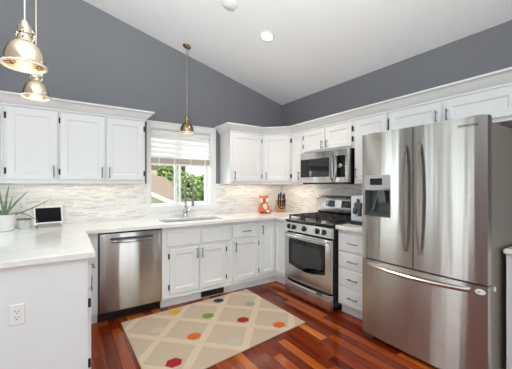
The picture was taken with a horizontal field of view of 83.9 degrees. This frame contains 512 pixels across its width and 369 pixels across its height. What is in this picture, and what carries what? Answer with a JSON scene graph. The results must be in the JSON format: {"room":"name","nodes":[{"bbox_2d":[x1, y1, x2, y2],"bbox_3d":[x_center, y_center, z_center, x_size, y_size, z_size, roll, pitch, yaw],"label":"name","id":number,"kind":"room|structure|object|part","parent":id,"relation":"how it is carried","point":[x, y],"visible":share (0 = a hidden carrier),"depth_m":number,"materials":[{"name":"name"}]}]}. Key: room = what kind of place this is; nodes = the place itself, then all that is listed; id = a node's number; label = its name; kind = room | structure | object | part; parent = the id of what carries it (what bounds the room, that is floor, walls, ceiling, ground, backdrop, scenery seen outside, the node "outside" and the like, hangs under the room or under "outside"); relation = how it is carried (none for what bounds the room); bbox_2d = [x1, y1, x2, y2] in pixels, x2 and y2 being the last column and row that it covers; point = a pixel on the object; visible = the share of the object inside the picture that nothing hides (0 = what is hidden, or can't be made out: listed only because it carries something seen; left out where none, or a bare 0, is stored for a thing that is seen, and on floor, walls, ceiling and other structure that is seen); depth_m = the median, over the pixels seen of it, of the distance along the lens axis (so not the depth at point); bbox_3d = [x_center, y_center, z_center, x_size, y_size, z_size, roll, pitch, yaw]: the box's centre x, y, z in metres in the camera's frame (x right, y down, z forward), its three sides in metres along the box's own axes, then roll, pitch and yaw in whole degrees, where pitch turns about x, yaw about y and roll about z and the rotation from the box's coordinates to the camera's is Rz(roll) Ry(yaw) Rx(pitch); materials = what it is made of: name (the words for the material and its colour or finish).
{"room":"kitchen","nodes":[
{"label":"kitchen","id":0,"kind":"room"},
{"bbox_2d":[0,0,281,183],"bbox_3d":[-2.937,-0.691,2.603,8.300,4.062,0.150,0,0,-34],"label":"wall","id":1,"kind":"structure","parent":0,"point":[91,55],"depth_m":3.40,"materials":[{"name":"grey paint"}]},
{"bbox_2d":[0,105,3,182],"bbox_3d":[-2.521,-0.390,2.565,0.408,0.740,0.356,0,0,-34],"label":"upper cabinet","id":2,"kind":"object","parent":1,"relation":"attached to","point":[1,106],"visible":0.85,"depth_m":2.57,"materials":[{"name":"white paint"}]},
{"bbox_3d":[-2.447,-0.388,2.455,0.372,0.655,0.020,0,0,-34],"label":"door","id":3,"kind":"part","parent":2,"relation":"part of","materials":[{"name":"white paint"}]},
{"bbox_2d":[17,199,25,210],"bbox_3d":[-2.369,0.198,2.877,0.070,0.115,0.009,0,0,-34],"label":"outlet","id":4,"kind":"object","parent":1,"relation":"attached to","point":[21,204],"visible":0.95,"depth_m":2.88,"materials":[{"name":"white plastic"}]},
{"bbox_2d":[4,105,58,183],"bbox_3d":[-2.179,-0.390,2.793,0.411,0.740,0.356,0,0,-34],"label":"upper cabinet","id":5,"kind":"object","parent":1,"relation":"attached to","point":[31,136],"visible":0.98,"depth_m":2.67,"materials":[{"name":"white paint"}]},
{"bbox_2d":[41,199,48,205],"bbox_3d":[-2.211,0.198,2.982,0.070,0.115,0.009,0,0,-34],"label":"outlet","id":6,"kind":"object","parent":1,"relation":"attached to","point":[42,200],"visible":0.59,"depth_m":2.98,"materials":[{"name":"white plastic"}]},
{"bbox_2d":[59,112,144,183],"bbox_3d":[-1.672,-0.390,3.130,0.808,0.740,0.356,0,0,-34],"label":"upper cabinet","id":7,"kind":"object","parent":1,"relation":"attached to","point":[92,149],"visible":1,"depth_m":2.98,"materials":[{"name":"white paint"}]},
{"bbox_2d":[0,90,154,121],"bbox_3d":[-1.972,-0.781,2.918,1.715,0.106,0.393,0,0,-34],"label":"crown molding","id":8,"kind":"structure","parent":7,"relation":"attached to","point":[6,98],"depth_m":2.85,"materials":[{"name":"white paint"}]},
{"bbox_3d":[-1.762,-0.388,2.912,0.388,0.655,0.020,0,0,-34],"label":"door","id":9,"kind":"part","parent":7,"relation":"part of","materials":[{"name":"white paint"}]},
{"bbox_3d":[-1.434,-0.388,3.131,0.373,0.655,0.020,0,0,-34],"label":"door","id":10,"kind":"part","parent":7,"relation":"part of","materials":[{"name":"white paint"}]},
{"bbox_2d":[130,199,139,208],"bbox_3d":[-1.473,0.223,3.471,0.115,0.115,0.013,0,0,-34],"label":"light switch","id":11,"kind":"object","parent":1,"relation":"attached to","point":[134,203],"visible":1,"depth_m":3.47,"materials":[{"name":"white plastic"}]},
{"bbox_2d":[0,183,281,226],"bbox_3d":[-1.191,0.198,3.672,3.892,0.445,0.008,0,0,-34],"label":"tile backsplash","id":12,"kind":"structure","parent":1,"relation":"attached to","point":[81,203],"depth_m":3.33,"materials":[{"name":"tile"}]},
{"bbox_2d":[146,120,215,211],"bbox_3d":[-1.010,-0.242,3.872,0.945,1.145,0.176,0,0,-34],"label":"window","id":13,"kind":"structure","parent":1,"relation":"in","point":[209,202],"depth_m":3.87,"materials":[{"name":"white paint"}]},
{"bbox_3d":[-1.198,-0.230,3.771,0.410,0.976,0.035,0,0,-34],"label":"sash","id":14,"kind":"part","parent":13,"relation":"part of","materials":[{"name":"white paint"}]},
{"bbox_2d":[151,129,209,166],"bbox_3d":[-1.003,-0.489,3.838,0.802,0.454,0.056,0,0,-34],"label":"window shade","id":15,"kind":"object","parent":13,"relation":"attached to","point":[166,151],"visible":0.87,"depth_m":3.81,"materials":[{"name":"white fabric"}]},
{"bbox_3d":[-0.997,-0.275,3.829,0.802,0.026,0.022,0,0,-34],"label":"rail","id":16,"kind":"part","parent":15,"relation":"part of","materials":[{"name":"white paint"}]},
{"bbox_3d":[-0.912,-0.230,4.005,0.475,0.976,0.033,0,0,-34],"label":"sash","id":17,"kind":"part","parent":13,"relation":"part of","materials":[{"name":"white paint"}]},
{"bbox_2d":[220,132,262,183],"bbox_3d":[-0.195,-0.390,4.115,0.538,0.740,0.356,0,0,-34],"label":"upper cabinet","id":18,"kind":"object","parent":1,"relation":"attached to","point":[241,154],"visible":0.99,"depth_m":3.99,"materials":[{"name":"white paint"}]},
{"bbox_3d":[-0.126,-0.388,4.002,0.481,0.655,0.020,0,0,-34],"label":"door","id":19,"kind":"part","parent":18,"relation":"part of","materials":[{"name":"white paint"}]},
{"bbox_2d":[214,67,511,135],"bbox_3d":[0.651,-0.781,3.038,0.924,0.106,3.103,0,0,-34],"label":"crown molding","id":20,"kind":"structure","parent":18,"relation":"attached to","point":[503,77],"depth_m":2.75,"materials":[{"name":"white paint"}]},
{"bbox_2d":[263,135,291,183],"bbox_3d":[0.350,-0.390,4.333,0.607,0.740,0.614,0,0,-34],"label":"upper cabinet","id":21,"kind":"object","parent":1,"relation":"attached to","point":[277,149],"visible":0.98,"depth_m":4.11,"materials":[{"name":"white paint"}]},
{"bbox_2d":[91,281,438,368],"bbox_3d":[-0.871,1.400,-0.496,8.300,0.120,7.600,0,0,-34],"label":"floor","id":22,"kind":"structure","parent":0,"point":[337,339],"depth_m":2.39,"materials":[{"name":"brown wood"}]},
{"bbox_2d":[0,258,94,368],"bbox_3d":[-1.728,0.898,1.966,1.036,0.884,1.032,0,0,-34],"label":"base cabinet","id":23,"kind":"object","parent":22,"relation":"on","point":[55,333],"visible":0.8,"depth_m":1.68,"materials":[{"name":"white paint"}]},
{"bbox_2d":[9,303,24,325],"bbox_3d":[-1.341,0.725,1.598,0.070,0.115,0.009,0,0,-34],"label":"outlet","id":24,"kind":"object","parent":23,"relation":"attached to","point":[16,312],"visible":1,"depth_m":1.60,"materials":[{"name":"white plastic"}]},
{"bbox_3d":[-1.197,0.575,2.021,0.020,0.150,0.470,0,0,-34],"label":"drawer","id":25,"kind":"part","parent":23,"relation":"part of","materials":[{"name":"white paint"}]},
{"bbox_3d":[-1.197,0.943,2.021,0.020,0.535,0.470,0,0,-34],"label":"door","id":26,"kind":"part","parent":23,"relation":"part of","materials":[{"name":"white paint"}]},
{"bbox_2d":[0,211,299,268],"bbox_3d":[-0.750,0.435,2.965,3.941,0.040,1.656,0,0,-34],"label":"countertop","id":27,"kind":"structure","parent":23,"relation":"on","point":[65,242],"depth_m":2.37,"materials":[{"name":"white stone"}]},
{"bbox_2d":[16,218,30,229],"bbox_3d":[-2.223,0.365,2.731,0.111,0.099,0.111,0,0,-34],"label":"candle jar","id":28,"kind":"object","parent":27,"relation":"on","point":[22,223],"visible":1,"depth_m":2.69,"materials":[{"name":"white glass"}]},
{"bbox_3d":[-2.223,0.323,2.731,0.111,0.013,0.111,0,0,-34],"label":"lid","id":29,"kind":"part","parent":28,"relation":"part of","materials":[{"name":"silver metal"}]},
{"bbox_2d":[0,186,48,231],"bbox_3d":[-2.213,0.205,2.658,0.504,0.420,0.155,0,0,-27],"label":"aloe plant","id":30,"kind":"object","parent":27,"relation":"on","point":[7,221],"visible":1,"depth_m":2.61,"materials":[{"name":"green plant"}]},
{"bbox_3d":[-2.301,0.340,2.613,0.156,0.150,0.156,0,0,-34],"label":"pot","id":31,"kind":"part","parent":30,"relation":"part of","materials":[{"name":"white ceramic"}]},
{"bbox_2d":[33,205,62,227],"bbox_3d":[-2.079,0.310,2.858,0.090,0.209,0.242,0,0,44],"label":"smart display","id":32,"kind":"object","parent":27,"relation":"on","point":[46,216],"visible":0.91,"depth_m":2.85,"materials":[{"name":"white plastic"}]},
{"bbox_2d":[183,177,193,216],"bbox_3d":[-0.858,0.150,3.710,0.223,0.530,0.105,0,0,44],"label":"kitchen faucet","id":33,"kind":"object","parent":27,"relation":"on","point":[186,211],"visible":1,"depth_m":3.73,"materials":[{"name":"silver metal"}]},
{"bbox_2d":[258,195,271,212],"bbox_3d":[0.139,0.280,4.295,0.212,0.269,0.207,0,0,-4],"label":"figurine","id":34,"kind":"object","parent":27,"relation":"on","point":[263,207],"visible":1,"depth_m":4.25,"materials":[{"name":"orange ceramic"}]},
{"bbox_2d":[276,192,285,211],"bbox_3d":[0.392,0.260,4.450,0.143,0.310,0.206,0,0,-4],"label":"knife block","id":35,"kind":"object","parent":27,"relation":"on","point":[280,204],"visible":1,"depth_m":4.40,"materials":[{"name":"brown wood"}]},
{"bbox_2d":[88,234,97,323],"bbox_3d":[-2.146,0.898,2.674,1.113,0.884,0.590,0,0,-34],"label":"base cabinet","id":36,"kind":"object","parent":22,"relation":"on","point":[93,237],"visible":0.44,"depth_m":2.73,"materials":[{"name":"white paint"}]},
{"bbox_2d":[97,228,160,321],"bbox_3d":[-1.408,0.898,3.117,0.597,0.879,0.632,0,0,-34],"label":"dishwasher","id":37,"kind":"object","parent":22,"relation":"on","point":[129,262],"visible":0.97,"depth_m":2.87,"materials":[{"name":"silver metal"}]},
{"bbox_3d":[-1.245,0.551,2.873,0.410,0.032,0.046,0,0,-34],"label":"handle","id":38,"kind":"part","parent":37,"relation":"part of","materials":[{"name":"silver metal"}]},
{"bbox_2d":[160,223,230,307],"bbox_3d":[-0.812,0.898,3.530,0.843,0.884,0.646,0,0,-34],"label":"base cabinet","id":39,"kind":"object","parent":22,"relation":"on","point":[195,260],"visible":0.93,"depth_m":3.27,"materials":[{"name":"white paint"}]},
{"bbox_3d":[-0.810,0.591,3.198,0.380,0.154,0.020,0,0,-34],"label":"false drawer","id":40,"kind":"part","parent":39,"relation":"part of","materials":[{"name":"white paint"}]},
{"bbox_3d":[-0.803,0.946,3.203,0.333,0.488,0.020,0,0,-34],"label":"door","id":41,"kind":"part","parent":39,"relation":"part of","materials":[{"name":"white paint"}]},
{"bbox_3d":[-0.683,0.568,3.337,0.843,0.224,0.070,0,0,-34],"label":"frame","id":42,"kind":"part","parent":39,"relation":"part of","materials":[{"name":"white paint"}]},
{"bbox_3d":[-0.658,1.220,3.304,0.790,0.030,0.012,0,0,-34],"label":"rail","id":43,"kind":"part","parent":39,"relation":"part of","materials":[{"name":"white paint"}]},
{"bbox_3d":[-0.654,0.686,3.311,0.765,0.028,0.006,0,0,-34],"label":"apron rail","id":44,"kind":"part","parent":39,"relation":"part of","materials":[{"name":"white paint"}]},
{"bbox_2d":[201,287,223,297],"bbox_3d":[-0.526,1.287,3.458,0.300,0.082,0.010,0,0,-34],"label":"vent","id":45,"kind":"object","parent":39,"relation":"attached to","point":[217,290],"visible":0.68,"depth_m":3.45,"materials":[{"name":"black metal"}]},
{"bbox_3d":[-0.512,0.946,3.396,0.337,0.488,0.020,0,0,-34],"label":"door","id":46,"kind":"part","parent":39,"relation":"part of","materials":[{"name":"white paint"}]},
{"bbox_3d":[-0.474,0.591,3.422,0.384,0.154,0.020,0,0,-34],"label":"false drawer","id":47,"kind":"part","parent":39,"relation":"part of","materials":[{"name":"white paint"}]},
{"bbox_2d":[121,289,304,368],"bbox_3d":[-0.393,1.333,2.745,1.518,0.012,1.165,0,0,-36],"label":"area rug","id":48,"kind":"object","parent":22,"relation":"on","point":[204,334],"visible":1,"depth_m":2.63,"materials":[{"name":"fabric"}]},
{"bbox_2d":[229,220,258,291],"bbox_3d":[-0.286,0.898,3.880,0.412,0.884,0.646,0,0,-34],"label":"base cabinet","id":49,"kind":"object","parent":22,"relation":"on","point":[244,235],"visible":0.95,"depth_m":3.64,"materials":[{"name":"white paint"}]},
{"bbox_3d":[-0.132,0.939,3.650,0.382,0.513,0.020,0,0,-34],"label":"door","id":50,"kind":"part","parent":49,"relation":"part of","materials":[{"name":"white paint"}]},
{"bbox_3d":[-0.129,0.579,3.652,0.388,0.142,0.020,0,0,-34],"label":"drawer","id":51,"kind":"part","parent":49,"relation":"part of","materials":[{"name":"white paint"}]},
{"bbox_2d":[256,219,286,284],"bbox_3d":[0.320,0.898,4.127,0.869,0.884,0.908,0,0,-34],"label":"base cabinet","id":52,"kind":"object","parent":22,"relation":"on","point":[271,237],"visible":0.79,"depth_m":3.83,"materials":[{"name":"white paint"}]},
{"bbox_3d":[0.154,0.846,3.840,0.240,0.679,0.020,0,0,-34],"label":"door","id":53,"kind":"part","parent":52,"relation":"part of","materials":[{"name":"white paint"}]},
{"bbox_3d":[0.345,0.846,3.791,0.020,0.679,0.265,0,0,-34],"label":"door","id":54,"kind":"part","parent":52,"relation":"part of","materials":[{"name":"white paint"}]},
{"bbox_2d":[284,195,351,312],"bbox_3d":[0.828,0.737,3.451,0.734,1.206,0.760,0,0,-34],"label":"gas range","id":55,"kind":"object","parent":22,"relation":"on","point":[311,239],"visible":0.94,"depth_m":3.25,"materials":[{"name":"silver metal"}]},
{"bbox_3d":[0.547,0.602,3.263,0.060,0.022,0.682,0,0,-34],"label":"handle","id":56,"kind":"part","parent":55,"relation":"part of","materials":[{"name":"metal"}]},
{"bbox_3d":[0.557,1.174,3.270,0.039,0.032,0.720,0,0,-34],"label":"handle","id":57,"kind":"part","parent":55,"relation":"part of","materials":[{"name":"silver metal"}]},
{"bbox_3d":[0.590,1.243,3.292,0.043,0.170,0.748,0,0,-34],"label":"storage drawer","id":58,"kind":"part","parent":55,"relation":"part of","materials":[{"name":"metal"}]},
{"bbox_3d":[0.590,0.859,3.292,0.043,0.562,0.748,0,0,-34],"label":"oven door","id":59,"kind":"part","parent":55,"relation":"part of","materials":[{"name":"metal"}]},
{"bbox_3d":[0.590,0.505,3.292,0.045,0.120,0.752,0,0,-34],"label":"control panel","id":60,"kind":"part","parent":55,"relation":"part of","materials":[{"name":"metal"}]},
{"bbox_2d":[285,218,340,227],"bbox_3d":[0.844,0.434,3.462,0.635,0.025,0.760,0,0,-34],"label":"cooktop","id":61,"kind":"object","parent":55,"relation":"in","point":[308,222],"depth_m":3.31,"materials":[{"name":"black metal"}]},
{"bbox_3d":[1.039,0.233,3.591,0.016,0.095,0.450,0,0,-34],"label":"display panel","id":62,"kind":"part","parent":55,"relation":"part of","materials":[{"name":"metal"}]},
{"bbox_2d":[338,229,363,319],"bbox_3d":[1.209,0.898,2.995,0.646,0.884,0.411,0,0,-34],"label":"base cabinet","id":63,"kind":"object","parent":22,"relation":"on","point":[350,256],"visible":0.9,"depth_m":2.88,"materials":[{"name":"white paint"}]},
{"bbox_2d":[335,223,361,232],"bbox_3d":[1.212,0.435,2.996,0.641,0.040,0.416,0,0,-34],"label":"countertop","id":64,"kind":"structure","parent":63,"relation":"on","point":[348,227],"depth_m":2.88,"materials":[{"name":"white stone"}]},
{"bbox_2d":[350,195,361,225],"bbox_3d":[1.173,0.263,3.059,0.295,0.305,0.200,0,0,-34],"label":"picture frame","id":65,"kind":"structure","parent":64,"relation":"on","point":[356,201],"depth_m":3.00,"materials":[{"name":"silver metal"}]},
{"bbox_3d":[0.978,1.134,2.841,0.020,0.168,0.383,0,0,-34],"label":"drawer","id":66,"kind":"part","parent":63,"relation":"part of","materials":[{"name":"white paint"}]},
{"bbox_3d":[0.978,0.946,2.841,0.020,0.168,0.383,0,0,-34],"label":"drawer","id":67,"kind":"part","parent":63,"relation":"part of","materials":[{"name":"white paint"}]},
{"bbox_3d":[0.978,0.767,2.841,0.020,0.145,0.383,0,0,-34],"label":"drawer","id":68,"kind":"part","parent":63,"relation":"part of","materials":[{"name":"white paint"}]},
{"bbox_3d":[0.978,0.585,2.841,0.020,0.166,0.383,0,0,-34],"label":"drawer","id":69,"kind":"part","parent":63,"relation":"part of","materials":[{"name":"white paint"}]},
{"bbox_2d":[362,114,511,368],"bbox_3d":[1.475,0.440,2.360,0.803,1.800,0.924,0,0,-34],"label":"refrigerator","id":70,"kind":"object","parent":22,"relation":"on","point":[437,197],"visible":1,"depth_m":2.03,"materials":[{"name":"silver metal"}]},
{"bbox_3d":[1.041,0.140,2.478,0.015,0.180,0.085,0,0,-34],"label":"dispenser lever","id":71,"kind":"part","parent":70,"relation":"part of","materials":[{"name":"grey plastic"}]},
{"bbox_3d":[1.040,-0.025,2.435,0.020,0.130,0.241,0,0,-32],"label":"dispenser panel","id":72,"kind":"part","parent":70,"relation":"part of","materials":[{"name":"grey plastic"}]},
{"bbox_3d":[1.073,0.095,2.415,0.032,0.110,0.085,0,0,-34],"label":"dispenser spout","id":73,"kind":"part","parent":70,"relation":"part of","materials":[{"name":"grey plastic"}]},
{"bbox_3d":[1.098,0.092,2.388,0.068,1.085,0.459,0,0,-34],"label":"door","id":74,"kind":"part","parent":70,"relation":"part of","materials":[{"name":"silver metal"}]},
{"bbox_3d":[1.141,0.100,2.203,0.073,0.820,0.028,0,0,-34],"label":"handle","id":75,"kind":"part","parent":70,"relation":"part of","materials":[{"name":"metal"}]},
{"bbox_3d":[1.202,0.100,2.111,0.073,0.820,0.028,0,0,-34],"label":"handle","id":76,"kind":"part","parent":70,"relation":"part of","materials":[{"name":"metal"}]},
{"bbox_3d":[1.174,0.694,2.173,0.065,0.042,0.765,0,0,-34],"label":"handle","id":77,"kind":"part","parent":70,"relation":"part of","materials":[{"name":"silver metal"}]},
{"bbox_3d":[1.227,0.973,2.194,0.068,0.654,0.924,0,0,-34],"label":"freezer drawer","id":78,"kind":"part","parent":70,"relation":"part of","materials":[{"name":"silver metal"}]},
{"bbox_3d":[1.356,0.092,2.001,0.068,1.085,0.459,0,0,-34],"label":"door","id":79,"kind":"part","parent":70,"relation":"part of","materials":[{"name":"silver metal"}]},
{"bbox_2d":[506,254,511,368],"bbox_3d":[2.091,0.898,1.731,0.560,0.884,0.748,0,0,-34],"label":"base cabinet","id":80,"kind":"object","parent":22,"relation":"on","point":[508,257],"visible":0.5,"depth_m":1.89,"materials":[{"name":"white paint"}]},
{"bbox_2d":[503,246,511,254],"bbox_3d":[2.091,0.438,1.734,0.579,0.035,0.765,0,0,-34],"label":"countertop","id":81,"kind":"structure","parent":80,"relation":"on","point":[508,251],"depth_m":1.88,"materials":[{"name":"white stone"}]},
{"bbox_2d":[83,0,511,104],"bbox_3d":[-0.871,-2.072,-0.496,8.300,1.541,7.600,0,0,-34],"label":"ceiling","id":82,"kind":"structure","parent":0,"point":[317,45],"depth_m":3.02,"materials":[{"name":"white paint"}]},
{"bbox_2d":[0,0,47,73],"bbox_3d":[-1.153,-1.380,1.420,0.191,1.582,0.191,0,0,-34],"label":"pendant lamp","id":83,"kind":"object","parent":82,"relation":"hanging from","point":[20,54],"visible":1,"depth_m":1.40,"materials":[{"name":"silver metal"}]},
{"bbox_3d":[-1.153,-0.657,1.420,0.181,0.119,0.181,0,0,-34],"label":"lamp shade","id":84,"kind":"part","parent":83,"relation":"part of","materials":[{"name":"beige metal"}]},
{"bbox_3d":[-1.153,-1.474,1.420,0.009,1.327,0.009,0,0,41],"label":"rod","id":85,"kind":"part","parent":83,"relation":"part of","materials":[{"name":"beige metal"}]},
{"bbox_2d":[20,0,50,100],"bbox_3d":[-1.683,-1.423,2.180,0.191,1.507,0.191,0,0,-34],"label":"pendant lamp","id":86,"kind":"object","parent":82,"relation":"hanging from","point":[34,89],"visible":0.89,"depth_m":2.16,"materials":[{"name":"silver metal"}]},
{"bbox_3d":[-1.683,-0.738,2.180,0.181,0.119,0.181,0,0,-34],"label":"lamp shade","id":87,"kind":"part","parent":86,"relation":"part of","materials":[{"name":"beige metal"}]},
{"bbox_3d":[-1.683,-1.516,2.180,0.009,1.252,0.009,0,0,41],"label":"rod","id":88,"kind":"part","parent":86,"relation":"part of","materials":[{"name":"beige metal"}]},
{"bbox_2d":[179,43,193,133],"bbox_3d":[-0.883,-1.234,3.642,0.191,1.129,0.191,0,0,-34],"label":"pendant lamp","id":89,"kind":"object","parent":82,"relation":"hanging from","point":[186,127],"visible":1,"depth_m":3.62,"materials":[{"name":"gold metal"}]},
{"bbox_3d":[-0.883,-1.327,3.642,0.009,0.874,0.009,0,0,-19],"label":"rod","id":90,"kind":"part","parent":89,"relation":"part of","materials":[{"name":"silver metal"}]},
{"bbox_3d":[-0.883,-0.738,3.642,0.181,0.119,0.181,0,0,-34],"label":"lamp shade","id":91,"kind":"part","parent":89,"relation":"part of","materials":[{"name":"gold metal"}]},
{"bbox_2d":[222,0,236,9],"bbox_3d":[-0.261,-1.761,2.771,0.147,0.056,0.152,0,0,-34],"label":"smoke detector","id":92,"kind":"object","parent":82,"relation":"attached to","point":[227,4],"visible":1,"depth_m":2.75,"materials":[{"name":"white plastic"}]},
{"bbox_2d":[260,31,273,40],"bbox_3d":[0.121,-1.637,3.124,0.163,0.049,0.168,0,0,-34],"label":"recessed light","id":93,"kind":"object","parent":82,"relation":"in","point":[264,35],"visible":1,"depth_m":3.12,"materials":[{"name":"white paint"}]},
{"bbox_2d":[282,20,511,128],"bbox_3d":[2.520,0.000,1.764,0.150,2.680,7.300,0,0,-34],"label":"wall","id":94,"kind":"structure","parent":0,"point":[489,50],"depth_m":2.93,"materials":[{"name":"grey paint"}]},
{"bbox_2d":[291,132,303,183],"bbox_3d":[0.681,-0.390,4.048,0.356,0.740,0.238,0,0,-34],"label":"upper cabinet","id":95,"kind":"object","parent":94,"relation":"attached to","point":[297,141],"visible":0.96,"depth_m":3.98,"materials":[{"name":"white paint"}]},
{"bbox_2d":[282,184,361,212],"bbox_3d":[1.017,0.198,3.875,0.008,0.445,2.120,0,0,-34],"label":"tile backsplash","id":96,"kind":"structure","parent":94,"relation":"attached to","point":[301,198],"depth_m":4.21,"materials":[{"name":"tile"}]},
{"bbox_2d":[303,121,354,153],"bbox_3d":[0.977,-0.593,3.605,0.356,0.335,0.823,0,0,-34],"label":"upper cabinet","id":97,"kind":"object","parent":94,"relation":"attached to","point":[339,136],"visible":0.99,"depth_m":3.46,"materials":[{"name":"white paint"}]},
{"bbox_3d":[0.754,-0.583,3.701,0.020,0.265,0.373,0,0,-34],"label":"door","id":98,"kind":"part","parent":97,"relation":"part of","materials":[{"name":"white paint"}]},
{"bbox_2d":[300,148,354,183],"bbox_3d":[0.942,-0.218,3.567,0.446,0.404,0.772,0,0,-34],"label":"microwave","id":99,"kind":"object","parent":97,"relation":"attached to","point":[337,166],"visible":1,"depth_m":3.38,"materials":[{"name":"silver metal"}]},
{"bbox_3d":[0.771,-0.227,3.566,0.050,0.383,0.585,0,0,-34],"label":"door","id":100,"kind":"part","parent":99,"relation":"part of","materials":[{"name":"metal"}]},
{"bbox_3d":[0.876,-0.215,3.320,0.061,0.330,0.022,0,0,-34],"label":"handle","id":101,"kind":"part","parent":99,"relation":"part of","materials":[{"name":"silver metal"}]},
{"bbox_3d":[0.987,-0.227,3.244,0.048,0.383,0.184,0,0,-34],"label":"control panel","id":102,"kind":"part","parent":99,"relation":"part of","materials":[{"name":"metal"}]},
{"bbox_3d":[0.974,-0.583,3.371,0.020,0.265,0.384,0,0,-34],"label":"door","id":103,"kind":"part","parent":97,"relation":"part of","materials":[{"name":"white paint"}]},
{"bbox_2d":[355,113,388,183],"bbox_3d":[1.319,-0.390,3.091,0.356,0.740,0.408,0,0,-34],"label":"upper cabinet","id":104,"kind":"object","parent":94,"relation":"attached to","point":[379,123],"visible":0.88,"depth_m":3.10,"materials":[{"name":"white paint"}]},
{"bbox_2d":[388,85,511,130],"bbox_3d":[1.715,-0.618,2.498,0.356,0.285,1.022,0,0,-34],"label":"upper cabinet","id":105,"kind":"object","parent":94,"relation":"attached to","point":[497,103],"visible":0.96,"depth_m":2.32,"materials":[{"name":"white paint"}]},
{"bbox_3d":[1.460,-0.610,2.642,0.020,0.210,0.470,0,0,-34],"label":"door","id":106,"kind":"part","parent":105,"relation":"part of","materials":[{"name":"white paint"}]},
{"bbox_3d":[1.738,-0.610,2.225,0.020,0.210,0.485,0,0,-34],"label":"door","id":107,"kind":"part","parent":105,"relation":"part of","materials":[{"name":"white paint"}]},
{"label":"outside","id":108,"kind":"structure","parent":0,"visible":0},
{"bbox_3d":[-7.500,2.615,27.474,40.000,0.150,45.400,0,0,-34],"label":"lawn","id":109,"kind":"structure","parent":108,"visible":0},
{"bbox_2d":[151,165,178,203],"bbox_3d":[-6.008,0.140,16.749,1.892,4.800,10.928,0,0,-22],"label":"neighbor house","id":110,"kind":"structure","parent":109,"relation":"on","point":[162,189],"depth_m":14.52,"materials":[{"name":"beige"}]},
{"bbox_2d":[155,165,187,181],"bbox_3d":[-7.357,0.050,24.588,3.586,4.989,3.689,0,0,-34],"label":"tree","id":111,"kind":"object","parent":109,"relation":"on","point":[166,171],"visible":0.22,"depth_m":23.37,"materials":[{"name":"green plant"}]},
{"bbox_2d":[171,173,184,201],"bbox_3d":[-4.678,0.902,17.115,0.994,3.279,0.979,0,0,-16],"label":"tree","id":112,"kind":"object","parent":109,"relation":"on","point":[182,180],"visible":0.4,"depth_m":16.94,"materials":[{"name":"green plant"}]},
{"bbox_2d":[181,173,201,201],"bbox_3d":[-4.293,0.857,18.430,1.688,3.372,1.689,0,0,9],"label":"tree","id":113,"kind":"object","parent":109,"relation":"on","point":[196,179],"visible":0.56,"depth_m":17.95,"materials":[{"name":"green plant"}]},
{"bbox_2d":[200,174,203,200],"bbox_3d":[-3.494,0.843,20.381,2.087,3.401,1.918,0,0,-34],"label":"tree","id":114,"kind":"object","parent":109,"relation":"on","point":[202,176],"visible":0.07,"depth_m":19.80,"materials":[{"name":"green plant"}]}
]}

